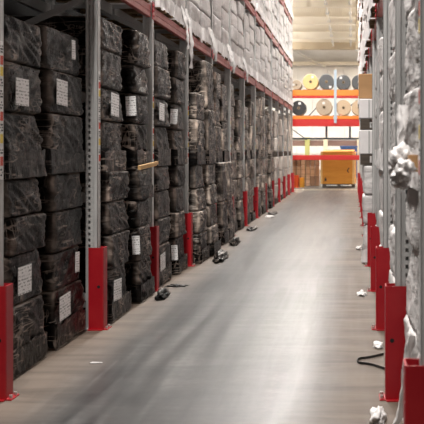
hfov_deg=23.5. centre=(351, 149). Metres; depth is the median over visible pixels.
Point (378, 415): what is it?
scrap
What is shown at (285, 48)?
load
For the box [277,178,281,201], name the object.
guard
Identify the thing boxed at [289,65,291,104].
load
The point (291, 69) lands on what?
load
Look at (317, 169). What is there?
pack
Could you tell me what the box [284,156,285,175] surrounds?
load
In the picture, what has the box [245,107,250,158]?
load
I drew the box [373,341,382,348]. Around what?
scrap
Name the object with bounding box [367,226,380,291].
guard
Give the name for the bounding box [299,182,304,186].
plastic crate
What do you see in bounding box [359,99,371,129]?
pallet
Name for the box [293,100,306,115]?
roll
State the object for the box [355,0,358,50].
duct
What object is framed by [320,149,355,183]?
carton
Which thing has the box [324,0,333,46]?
pipe
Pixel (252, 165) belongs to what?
load
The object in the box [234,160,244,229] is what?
load
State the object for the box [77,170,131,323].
load
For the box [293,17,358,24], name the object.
trim
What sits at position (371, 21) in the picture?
load
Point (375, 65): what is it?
load
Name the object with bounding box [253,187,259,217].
guard
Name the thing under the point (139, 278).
load
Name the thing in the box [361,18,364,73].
load
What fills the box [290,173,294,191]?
guard
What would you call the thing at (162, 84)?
load
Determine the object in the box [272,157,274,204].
load
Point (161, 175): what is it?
load
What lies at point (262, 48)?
load
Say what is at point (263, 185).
load
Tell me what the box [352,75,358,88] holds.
roll
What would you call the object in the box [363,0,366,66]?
load
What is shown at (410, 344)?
load
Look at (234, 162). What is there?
load
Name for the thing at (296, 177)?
plastic crate
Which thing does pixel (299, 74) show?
wall panel
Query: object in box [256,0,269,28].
load
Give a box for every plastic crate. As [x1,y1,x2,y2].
[294,175,298,180]
[294,181,298,187]
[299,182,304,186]
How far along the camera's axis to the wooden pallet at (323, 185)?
39.90 m
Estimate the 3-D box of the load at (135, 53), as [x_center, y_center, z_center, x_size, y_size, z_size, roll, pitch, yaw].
[-2.589,-0.495,10.076,1.044,1.370,0.704,0,0,0]
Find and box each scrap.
[154,287,169,300]
[165,284,186,286]
[212,249,228,262]
[229,237,240,245]
[246,225,257,230]
[268,211,277,214]
[357,290,366,296]
[369,406,386,423]
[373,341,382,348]
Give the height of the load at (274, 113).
1.296 m
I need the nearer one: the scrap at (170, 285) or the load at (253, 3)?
the scrap at (170, 285)
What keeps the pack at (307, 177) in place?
on the floor
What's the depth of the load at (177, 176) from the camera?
12.08 m
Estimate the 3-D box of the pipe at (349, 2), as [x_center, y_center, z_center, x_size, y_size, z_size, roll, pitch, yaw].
[-0.090,-7.625,57.250,0.180,0.350,34.500,0,0,0]
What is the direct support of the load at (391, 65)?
on the load at (391, 242)
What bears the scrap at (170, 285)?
on the floor
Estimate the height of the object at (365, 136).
0.462 m
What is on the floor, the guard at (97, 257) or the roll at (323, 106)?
the guard at (97, 257)
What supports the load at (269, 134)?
on the load at (270, 159)
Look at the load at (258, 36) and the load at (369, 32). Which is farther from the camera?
the load at (258, 36)
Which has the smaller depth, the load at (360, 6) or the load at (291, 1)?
the load at (360, 6)
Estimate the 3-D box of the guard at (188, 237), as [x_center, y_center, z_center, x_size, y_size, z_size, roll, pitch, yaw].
[-2.115,1.157,12.948,0.160,0.685,0.195,0,0,0]
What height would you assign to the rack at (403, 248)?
7.900 m
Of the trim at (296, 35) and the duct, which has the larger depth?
the trim at (296, 35)
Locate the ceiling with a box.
[293,8,358,41]
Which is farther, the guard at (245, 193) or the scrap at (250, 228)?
the guard at (245, 193)
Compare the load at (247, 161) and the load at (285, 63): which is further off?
the load at (285, 63)
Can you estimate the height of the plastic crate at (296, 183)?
0.240 m
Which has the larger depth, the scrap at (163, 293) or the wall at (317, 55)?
the wall at (317, 55)
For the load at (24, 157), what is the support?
on the load at (24, 225)
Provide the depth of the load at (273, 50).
27.03 m
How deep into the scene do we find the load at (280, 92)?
29.42 m
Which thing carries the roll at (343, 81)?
on the rack at (305, 120)
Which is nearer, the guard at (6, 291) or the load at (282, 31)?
the guard at (6, 291)
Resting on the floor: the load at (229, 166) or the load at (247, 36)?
the load at (229, 166)
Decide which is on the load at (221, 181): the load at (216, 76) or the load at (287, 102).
the load at (216, 76)
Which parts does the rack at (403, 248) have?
post, post, post, post, post, post, post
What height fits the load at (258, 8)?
1.350 m
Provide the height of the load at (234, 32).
1.261 m
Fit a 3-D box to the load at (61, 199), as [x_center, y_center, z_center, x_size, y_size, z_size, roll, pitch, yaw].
[-2.701,0.840,7.877,1.034,1.320,0.854,0,0,0]
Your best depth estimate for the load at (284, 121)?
31.75 m
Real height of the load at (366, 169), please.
1.300 m
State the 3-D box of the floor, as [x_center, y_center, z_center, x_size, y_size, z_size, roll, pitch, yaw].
[-0.500,1.600,35.000,27.000,0.200,84.000,0,0,0]
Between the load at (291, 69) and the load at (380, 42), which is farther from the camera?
the load at (291, 69)
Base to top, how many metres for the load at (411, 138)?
1.386 m
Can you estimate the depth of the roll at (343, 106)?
39.02 m
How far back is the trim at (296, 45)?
72.45 m
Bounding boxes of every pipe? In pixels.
[293,50,324,67]
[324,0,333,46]
[348,0,351,46]
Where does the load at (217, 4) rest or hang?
on the rack at (94, 8)
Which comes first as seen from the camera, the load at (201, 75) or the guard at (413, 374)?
the guard at (413, 374)
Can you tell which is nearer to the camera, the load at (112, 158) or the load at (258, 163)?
the load at (112, 158)
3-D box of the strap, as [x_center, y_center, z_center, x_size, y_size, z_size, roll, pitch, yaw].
[0.132,1.489,7.050,0.198,0.018,0.502,0,0,0]
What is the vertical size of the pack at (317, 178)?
0.395 m
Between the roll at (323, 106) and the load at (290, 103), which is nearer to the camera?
the load at (290, 103)
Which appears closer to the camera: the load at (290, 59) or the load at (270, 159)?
the load at (270, 159)
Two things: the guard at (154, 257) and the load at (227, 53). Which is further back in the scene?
the load at (227, 53)
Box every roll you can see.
[293,80,301,89]
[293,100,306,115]
[303,74,318,89]
[316,99,332,115]
[319,74,333,89]
[337,75,350,89]
[337,100,350,115]
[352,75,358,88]
[352,100,358,114]
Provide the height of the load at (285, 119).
1.250 m
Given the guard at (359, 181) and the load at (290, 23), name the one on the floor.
the guard at (359, 181)
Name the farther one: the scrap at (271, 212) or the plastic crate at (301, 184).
the plastic crate at (301, 184)
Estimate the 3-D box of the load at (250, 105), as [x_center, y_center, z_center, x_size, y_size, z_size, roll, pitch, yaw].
[-2.590,-0.419,21.229,1.017,1.217,0.624,0,0,0]
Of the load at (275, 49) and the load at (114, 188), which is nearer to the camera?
the load at (114, 188)
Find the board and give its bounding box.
[138,161,157,169]
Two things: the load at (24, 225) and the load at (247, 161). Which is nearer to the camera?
the load at (24, 225)
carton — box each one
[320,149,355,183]
[359,74,371,98]
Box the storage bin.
[340,146,357,177]
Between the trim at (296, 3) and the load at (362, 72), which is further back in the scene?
the trim at (296, 3)
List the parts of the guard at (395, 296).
foot plate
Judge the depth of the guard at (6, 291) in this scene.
5.99 m
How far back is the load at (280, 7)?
29.32 m
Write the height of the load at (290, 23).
1.326 m
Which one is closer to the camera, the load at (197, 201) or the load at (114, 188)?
the load at (114, 188)
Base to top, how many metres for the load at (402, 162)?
1.428 m
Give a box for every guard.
[0,283,18,401]
[87,246,111,330]
[149,226,161,291]
[183,213,194,266]
[242,191,248,225]
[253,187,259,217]
[265,183,268,211]
[272,181,275,206]
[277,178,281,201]
[281,176,286,197]
[287,174,290,194]
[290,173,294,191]
[358,181,362,206]
[359,183,362,211]
[359,187,362,217]
[365,213,375,266]
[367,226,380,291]
[371,246,389,330]
[379,283,405,401]
[403,358,423,423]
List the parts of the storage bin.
bin lid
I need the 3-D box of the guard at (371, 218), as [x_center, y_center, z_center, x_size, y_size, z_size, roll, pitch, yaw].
[0.245,1.157,12.948,0.160,0.685,0.195,0,0,0]
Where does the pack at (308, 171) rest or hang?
on the pack at (307, 177)
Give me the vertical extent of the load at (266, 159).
1.310 m
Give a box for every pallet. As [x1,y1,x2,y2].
[322,184,354,187]
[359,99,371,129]
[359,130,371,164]
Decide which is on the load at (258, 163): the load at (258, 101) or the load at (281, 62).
the load at (258, 101)
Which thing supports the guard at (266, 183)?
on the floor
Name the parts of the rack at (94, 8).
post, post, post, post, post, post, post, post, post, post, post, post, post, post, post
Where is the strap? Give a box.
[357,353,384,369]
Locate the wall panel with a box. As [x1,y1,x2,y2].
[265,68,358,153]
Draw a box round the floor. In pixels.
[0,176,402,423]
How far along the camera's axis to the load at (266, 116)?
24.86 m
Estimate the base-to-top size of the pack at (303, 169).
0.395 m
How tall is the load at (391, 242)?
1.310 m
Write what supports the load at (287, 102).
on the rack at (94, 8)
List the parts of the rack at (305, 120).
rail, divider post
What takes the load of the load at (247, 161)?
on the floor
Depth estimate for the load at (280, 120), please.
30.11 m
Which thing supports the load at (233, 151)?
on the load at (234, 162)
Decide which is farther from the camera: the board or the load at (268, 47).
the load at (268, 47)
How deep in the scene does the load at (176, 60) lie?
12.08 m
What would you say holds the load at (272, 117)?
on the load at (272, 157)
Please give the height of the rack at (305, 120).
4.900 m
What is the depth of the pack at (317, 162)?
41.72 m
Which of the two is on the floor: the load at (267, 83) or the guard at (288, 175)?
the guard at (288, 175)
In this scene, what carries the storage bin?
on the floor
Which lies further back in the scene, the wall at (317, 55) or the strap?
the wall at (317, 55)
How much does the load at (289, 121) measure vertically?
1.166 m
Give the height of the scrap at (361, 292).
0.051 m
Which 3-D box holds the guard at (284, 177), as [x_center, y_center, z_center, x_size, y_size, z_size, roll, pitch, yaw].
[-2.115,1.157,31.165,0.160,0.685,0.195,0,0,0]
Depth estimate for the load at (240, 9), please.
19.04 m
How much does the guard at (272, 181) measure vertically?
0.685 m
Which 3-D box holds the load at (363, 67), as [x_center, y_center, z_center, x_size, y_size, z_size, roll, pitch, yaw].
[0.699,-2.210,19.132,1.028,1.361,0.971,0,0,0]
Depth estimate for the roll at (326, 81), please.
39.02 m
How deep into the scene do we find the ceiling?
62.66 m
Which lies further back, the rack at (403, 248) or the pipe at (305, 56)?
the pipe at (305, 56)
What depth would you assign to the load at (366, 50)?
15.70 m
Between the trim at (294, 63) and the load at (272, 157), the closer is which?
the load at (272, 157)
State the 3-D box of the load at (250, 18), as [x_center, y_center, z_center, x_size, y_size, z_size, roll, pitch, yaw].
[-2.599,-2.206,21.397,1.032,1.365,0.976,0,0,0]
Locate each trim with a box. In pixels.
[293,0,355,7]
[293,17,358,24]
[293,32,355,38]
[293,42,358,49]
[293,62,358,65]
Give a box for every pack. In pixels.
[296,167,300,175]
[301,160,305,166]
[301,167,305,175]
[306,167,310,175]
[306,176,309,185]
[310,167,314,175]
[311,176,314,185]
[315,160,319,166]
[315,167,319,175]
[315,176,319,185]
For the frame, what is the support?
on the floor
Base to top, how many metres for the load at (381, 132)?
1.281 m
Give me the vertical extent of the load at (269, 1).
1.332 m
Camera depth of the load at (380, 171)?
9.94 m
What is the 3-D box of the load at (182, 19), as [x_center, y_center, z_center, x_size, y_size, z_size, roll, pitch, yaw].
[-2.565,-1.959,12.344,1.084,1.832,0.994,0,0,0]
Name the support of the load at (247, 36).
on the rack at (94, 8)
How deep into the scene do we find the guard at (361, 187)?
21.99 m
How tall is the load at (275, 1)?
1.181 m
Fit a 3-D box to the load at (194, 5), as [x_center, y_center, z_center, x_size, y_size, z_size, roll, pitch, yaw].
[-2.598,-2.178,13.548,1.026,1.369,0.978,0,0,0]
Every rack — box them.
[0,0,292,329]
[280,70,358,159]
[359,0,423,365]
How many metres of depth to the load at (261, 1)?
23.79 m
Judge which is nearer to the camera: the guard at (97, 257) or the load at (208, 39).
the guard at (97, 257)
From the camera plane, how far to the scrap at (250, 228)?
18.70 m
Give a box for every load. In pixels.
[4,14,46,179]
[4,177,47,378]
[12,16,125,171]
[33,25,84,174]
[35,172,85,350]
[53,0,151,2]
[72,0,174,17]
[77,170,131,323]
[105,0,193,68]
[116,30,151,168]
[124,168,154,303]
[154,39,170,166]
[154,166,171,285]
[161,0,202,42]
[164,50,187,164]
[166,164,187,274]
[171,0,217,61]
[189,61,216,163]
[189,93,205,164]
[189,165,209,263]
[193,0,222,54]
[196,0,235,72]
[201,164,220,256]
[213,0,239,66]
[213,71,222,162]
[214,162,229,244]
[216,1,247,81]
[218,84,229,161]
[220,82,236,160]
[222,14,251,76]
[225,162,234,239]
[231,13,255,79]
[231,160,237,231]
[234,37,271,91]
[234,96,264,157]
[234,99,242,159]
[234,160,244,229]
[235,26,261,82]
[236,34,269,88]
[237,98,260,158]
[245,0,255,9]
[245,0,261,16]
[245,27,265,85]
[245,101,254,158]
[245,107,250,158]
[245,159,250,223]
[246,48,278,95]
[249,159,255,221]
[256,0,264,21]
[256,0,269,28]
[256,158,261,216]
[259,48,275,93]
[260,158,266,213]
[265,0,275,37]
[265,69,292,106]
[265,110,277,156]
[265,113,272,156]
[265,115,267,157]
[265,158,268,209]
[267,0,271,32]
[267,55,283,99]
[267,157,273,208]
[272,4,283,50]
[272,117,274,156]
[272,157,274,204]
[273,0,278,41]
[273,4,282,46]
[274,66,288,103]
[274,157,278,203]
[279,53,281,97]
[279,116,290,154]
[279,117,287,155]
[279,119,282,155]
[279,156,283,199]
[280,13,286,53]
[284,22,291,60]
[284,61,287,101]
[284,121,285,155]
[284,121,290,155]
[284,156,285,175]
[285,156,287,195]
[286,17,288,56]
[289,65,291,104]
[290,0,292,19]
[290,23,292,62]
[358,6,360,49]
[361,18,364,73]
[361,165,371,263]
[362,0,365,70]
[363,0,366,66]
[364,0,368,57]
[364,0,370,46]
[368,0,374,28]
[368,6,370,39]
[370,0,375,17]
[374,65,375,164]
[376,37,382,168]
[379,170,382,245]
[380,47,382,170]
[388,0,394,172]
[388,0,418,190]
[388,183,394,282]
[393,194,418,423]
[401,186,418,419]
[403,0,418,185]
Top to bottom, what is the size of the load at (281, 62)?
1.340 m
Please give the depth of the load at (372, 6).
11.25 m
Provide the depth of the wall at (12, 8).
10.35 m
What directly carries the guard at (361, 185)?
on the floor
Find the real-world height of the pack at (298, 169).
0.395 m
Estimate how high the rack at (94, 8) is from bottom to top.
7.900 m
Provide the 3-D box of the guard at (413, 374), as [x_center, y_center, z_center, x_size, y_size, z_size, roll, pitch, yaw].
[0.245,1.157,3.841,0.160,0.685,0.195,0,0,0]
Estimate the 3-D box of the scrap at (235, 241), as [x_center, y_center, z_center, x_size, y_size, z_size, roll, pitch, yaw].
[-1.869,1.438,15.974,0.155,0.121,0.832,0,0,0]
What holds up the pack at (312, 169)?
on the pack at (312, 177)
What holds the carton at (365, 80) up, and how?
on the pallet at (365, 105)
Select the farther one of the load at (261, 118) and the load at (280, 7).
the load at (280, 7)
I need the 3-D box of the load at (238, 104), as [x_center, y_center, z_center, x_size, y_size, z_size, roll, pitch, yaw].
[-2.598,-0.381,19.038,1.029,1.142,0.653,0,0,0]
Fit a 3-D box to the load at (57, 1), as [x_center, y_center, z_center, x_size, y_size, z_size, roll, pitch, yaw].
[-2.599,-2.190,10.031,1.030,1.293,0.983,0,0,0]
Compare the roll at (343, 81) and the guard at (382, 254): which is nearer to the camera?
the guard at (382, 254)
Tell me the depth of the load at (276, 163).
27.91 m
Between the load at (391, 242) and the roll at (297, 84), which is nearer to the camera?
the load at (391, 242)
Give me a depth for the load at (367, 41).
14.45 m
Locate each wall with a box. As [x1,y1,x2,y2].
[4,0,238,94]
[293,50,357,166]
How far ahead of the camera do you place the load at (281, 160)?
30.12 m
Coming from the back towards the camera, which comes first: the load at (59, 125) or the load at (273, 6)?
the load at (273, 6)
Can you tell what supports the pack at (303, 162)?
on the pack at (303, 169)
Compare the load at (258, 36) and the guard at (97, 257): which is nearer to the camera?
the guard at (97, 257)
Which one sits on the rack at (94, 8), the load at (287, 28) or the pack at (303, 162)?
the load at (287, 28)
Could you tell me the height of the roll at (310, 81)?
0.600 m
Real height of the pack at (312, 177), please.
0.395 m
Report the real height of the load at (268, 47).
1.350 m
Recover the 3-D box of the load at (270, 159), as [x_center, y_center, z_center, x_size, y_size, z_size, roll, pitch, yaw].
[-2.552,0.845,25.835,1.027,1.310,0.648,0,0,0]
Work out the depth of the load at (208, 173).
14.13 m
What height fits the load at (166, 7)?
1.201 m
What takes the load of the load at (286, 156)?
on the floor
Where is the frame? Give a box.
[293,137,358,176]
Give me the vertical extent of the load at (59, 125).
1.100 m
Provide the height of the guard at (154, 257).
0.685 m
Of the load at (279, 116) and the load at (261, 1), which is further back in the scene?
the load at (279, 116)
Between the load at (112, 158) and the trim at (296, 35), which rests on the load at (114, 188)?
the load at (112, 158)
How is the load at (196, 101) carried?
on the load at (197, 201)
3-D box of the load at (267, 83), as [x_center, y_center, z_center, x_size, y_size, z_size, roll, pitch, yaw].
[-2.588,-2.210,24.914,1.035,1.333,0.956,0,0,0]
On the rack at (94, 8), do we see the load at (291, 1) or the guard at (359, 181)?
the load at (291, 1)
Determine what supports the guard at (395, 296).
on the floor
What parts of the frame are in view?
support post, rail, support post, support post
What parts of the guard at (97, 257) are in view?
foot plate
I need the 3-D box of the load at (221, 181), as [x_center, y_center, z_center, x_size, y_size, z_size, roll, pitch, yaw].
[-2.500,0.850,16.028,1.018,1.300,0.674,0,0,0]
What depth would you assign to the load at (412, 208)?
5.31 m
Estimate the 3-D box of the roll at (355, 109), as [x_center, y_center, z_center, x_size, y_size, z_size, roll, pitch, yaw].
[0.285,-1.653,39.520,0.600,0.600,1.040,0,0,0]
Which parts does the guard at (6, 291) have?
foot plate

